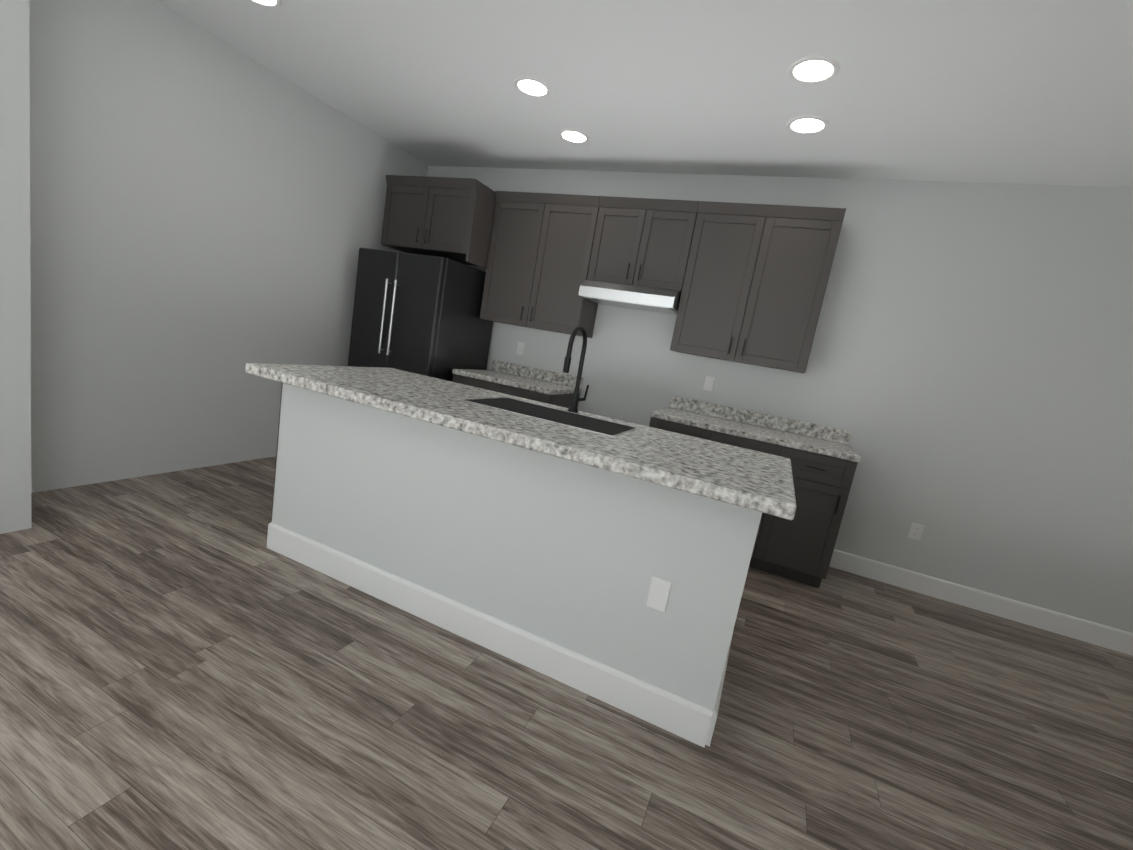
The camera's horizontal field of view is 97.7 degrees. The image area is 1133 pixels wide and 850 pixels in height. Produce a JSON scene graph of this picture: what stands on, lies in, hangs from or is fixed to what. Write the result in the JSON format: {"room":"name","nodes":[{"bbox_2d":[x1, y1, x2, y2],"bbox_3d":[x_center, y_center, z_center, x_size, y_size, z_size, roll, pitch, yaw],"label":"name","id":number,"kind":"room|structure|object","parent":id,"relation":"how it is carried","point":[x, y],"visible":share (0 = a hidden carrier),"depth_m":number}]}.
{"room":"kitchen","nodes":[
{"label":"kitchen","id":0,"kind":"room"},
{"bbox_2d":[0,0,31,533],"bbox_3d":[-1.327,-1.662,1.564,6.340,4.860,0.140,14,10,22],"label":"wall","id":1,"kind":"structure","parent":0,"point":[15,402],"depth_m":2.13},
{"bbox_2d":[29,0,428,492],"bbox_3d":[-2.231,-1.106,3.710,0.140,2.785,2.980,14,10,22],"label":"wall","id":2,"kind":"structure","parent":0,"point":[207,212],"depth_m":3.06},
{"bbox_2d":[0,456,1132,849],"bbox_3d":[-1.306,1.076,0.325,8.490,0.060,9.080,14,10,22],"label":"floor","id":3,"kind":"structure","parent":0,"point":[188,660],"depth_m":1.73},
{"bbox_2d":[348,248,492,381],"bbox_3d":[-1.336,-0.559,4.471,0.870,1.780,0.903,14,10,22],"label":"refrigerator","id":4,"kind":"object","parent":3,"relation":"on","point":[417,313],"visible":0.58,"depth_m":4.06},
{"bbox_2d":[452,372,507,392],"bbox_3d":[-0.673,0.026,4.425,0.517,0.880,0.619,14,10,22],"label":"base cabinet","id":5,"kind":"object","parent":3,"relation":"on","point":[458,377],"depth_m":4.07},
{"bbox_2d":[266,383,761,746],"bbox_3d":[-0.297,0.409,2.427,2.268,0.905,0.786,14,10,22],"label":"kitchen island","id":6,"kind":"object","parent":3,"relation":"on","point":[604,559],"depth_m":1.96},
{"bbox_2d":[245,363,796,519],"bbox_3d":[-0.232,-0.044,2.269,2.360,0.046,0.930,14,10,22],"label":"island countertop","id":7,"kind":"structure","parent":6,"relation":"on","point":[761,482],"depth_m":1.96},
{"bbox_2d":[563,326,588,412],"bbox_3d":[0.054,-0.268,2.432,0.093,0.432,0.223,14,10,22],"label":"faucet","id":8,"kind":"object","parent":7,"relation":"on","point":[573,407],"visible":1,"depth_m":2.49},
{"bbox_2d":[504,384,580,407],"bbox_3d":[-0.283,0.121,4.265,0.460,0.880,0.619,14,10,22],"label":"base cabinet","id":9,"kind":"object","parent":3,"relation":"on","point":[563,399],"depth_m":3.93},
{"bbox_2d":[452,369,579,391],"bbox_3d":[-0.415,-0.377,4.272,0.930,0.040,0.630,14,10,22],"label":"countertop","id":10,"kind":"structure","parent":9,"relation":"on","point":[504,377],"depth_m":4.11},
{"bbox_2d":[649,416,791,570],"bbox_3d":[1.069,0.448,3.710,0.937,0.880,0.619,14,10,22],"label":"base cabinet","id":11,"kind":"object","parent":3,"relation":"on","point":[767,522],"depth_m":3.31},
{"bbox_2d":[764,448,859,587],"bbox_3d":[1.614,0.579,3.487,0.497,0.880,0.619,14,10,22],"label":"base cabinet","id":12,"kind":"object","parent":3,"relation":"on","point":[800,546],"depth_m":3.17},
{"bbox_2d":[650,408,859,459],"bbox_3d":[1.318,0.042,3.560,1.330,0.040,0.630,14,10,22],"label":"countertop","id":13,"kind":"structure","parent":12,"relation":"on","point":[774,434],"depth_m":3.42},
{"bbox_2d":[157,0,1132,186],"bbox_3d":[1.085,-1.789,2.292,6.880,0.200,3.120,14,10,22],"label":"ceiling","id":14,"kind":"structure","parent":0,"point":[1015,91],"depth_m":2.63},
{"bbox_2d":[249,0,281,8],"bbox_3d":[-1.563,-2.176,2.494,0.230,0.008,0.230,14,10,22],"label":"recessed light","id":15,"kind":"object","parent":14,"relation":"in","point":[273,4],"visible":0.9,"depth_m":2.56},
{"bbox_2d":[514,76,551,97],"bbox_3d":[-0.203,-2.016,2.960,0.230,0.008,0.230,14,10,22],"label":"recessed light","id":16,"kind":"object","parent":14,"relation":"in","point":[532,86],"visible":1,"depth_m":2.95},
{"bbox_2d":[558,129,589,143],"bbox_3d":[0.054,-2.069,3.554,0.230,0.008,0.230,14,10,22],"label":"recessed light","id":17,"kind":"object","parent":14,"relation":"in","point":[574,136],"visible":1,"depth_m":3.54},
{"bbox_2d":[786,115,829,134],"bbox_3d":[1.385,-1.721,2.846,0.230,0.008,0.230,14,10,22],"label":"recessed light","id":18,"kind":"object","parent":14,"relation":"in","point":[807,124],"visible":1,"depth_m":2.84},
{"bbox_2d":[788,55,839,83],"bbox_3d":[1.167,-1.676,2.343,0.230,0.008,0.230,14,10,22],"label":"recessed light","id":19,"kind":"object","parent":14,"relation":"in","point":[815,69],"visible":1,"depth_m":2.33},
{"bbox_2d":[425,166,1132,632],"bbox_3d":[1.428,-0.499,3.888,6.880,2.785,0.140,14,10,22],"label":"wall","id":20,"kind":"structure","parent":0,"point":[973,341],"depth_m":3.32},
{"bbox_2d":[381,175,464,263],"bbox_3d":[-1.233,-1.837,4.500,0.517,0.570,0.619,14,10,22],"label":"upper cabinet","id":21,"kind":"object","parent":20,"relation":"attached to","point":[403,193],"depth_m":4.25},
{"bbox_2d":[413,176,496,266],"bbox_3d":[-0.863,-1.747,4.348,0.532,0.570,0.620,14,10,22],"label":"upper cabinet","id":22,"kind":"object","parent":20,"relation":"attached to","point":[455,215],"depth_m":4.08},
{"bbox_2d":[480,191,552,327],"bbox_3d":[-0.368,-1.403,4.313,0.527,1.060,0.349,14,10,22],"label":"upper cabinet","id":23,"kind":"object","parent":20,"relation":"attached to","point":[520,219],"depth_m":4.15},
{"bbox_2d":[516,342,524,354],"bbox_3d":[-0.426,-0.709,4.590,0.070,0.115,0.008,14,10,22],"label":"outlet","id":24,"kind":"object","parent":20,"relation":"attached to","point":[520,349],"visible":1,"depth_m":4.59},
{"bbox_2d":[533,194,608,337],"bbox_3d":[0.032,-1.307,4.149,0.586,1.060,0.349,14,10,22],"label":"upper cabinet","id":25,"kind":"object","parent":20,"relation":"attached to","point":[576,222],"depth_m":3.98},
{"bbox_2d":[593,196,656,286],"bbox_3d":[0.477,-1.417,3.946,0.435,0.630,0.349,14,10,22],"label":"upper cabinet","id":26,"kind":"object","parent":20,"relation":"attached to","point":[628,221],"depth_m":3.77},
{"bbox_2d":[578,280,680,314],"bbox_3d":[0.530,-1.000,3.888,0.740,0.135,0.482,14,10,22],"label":"range hood","id":27,"kind":"object","parent":26,"relation":"attached to","point":[639,298],"visible":0.92,"depth_m":3.70},
{"bbox_2d":[641,199,700,292],"bbox_3d":[0.767,-1.347,3.827,0.435,0.630,0.349,14,10,22],"label":"upper cabinet","id":28,"kind":"object","parent":20,"relation":"attached to","point":[674,221],"depth_m":3.64},
{"bbox_2d":[492,360,851,443],"bbox_3d":[0.674,-0.239,4.147,3.050,0.099,0.020,14,10,22],"label":"backsplash","id":29,"kind":"structure","parent":20,"relation":"attached to","point":[821,432],"depth_m":3.89},
{"bbox_2d":[703,376,714,390],"bbox_3d":[1.135,-0.331,3.946,0.070,0.115,0.014,14,10,22],"label":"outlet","id":30,"kind":"object","parent":20,"relation":"attached to","point":[708,383],"visible":1,"depth_m":3.94},
{"bbox_2d":[670,201,780,363],"bbox_3d":[1.140,-1.039,3.694,0.586,1.060,0.349,14,10,22],"label":"upper cabinet","id":31,"kind":"object","parent":20,"relation":"attached to","point":[748,281],"depth_m":3.52},
{"bbox_2d":[745,205,845,372],"bbox_3d":[1.540,-0.942,3.530,0.527,1.060,0.349,14,10,22],"label":"upper cabinet","id":32,"kind":"object","parent":20,"relation":"attached to","point":[805,238],"depth_m":3.35},
{"bbox_2d":[908,523,923,539],"bbox_3d":[2.453,0.748,3.476,0.070,0.115,0.008,14,10,22],"label":"outlet","id":33,"kind":"object","parent":20,"relation":"attached to","point":[916,530],"visible":1,"depth_m":3.47},
{"bbox_2d":[829,549,1132,655],"bbox_3d":[3.024,1.244,3.270,2.460,0.135,0.016,14,10,22],"label":"baseboard","id":34,"kind":"structure","parent":20,"relation":"attached to","point":[1111,638],"depth_m":3.32}
]}

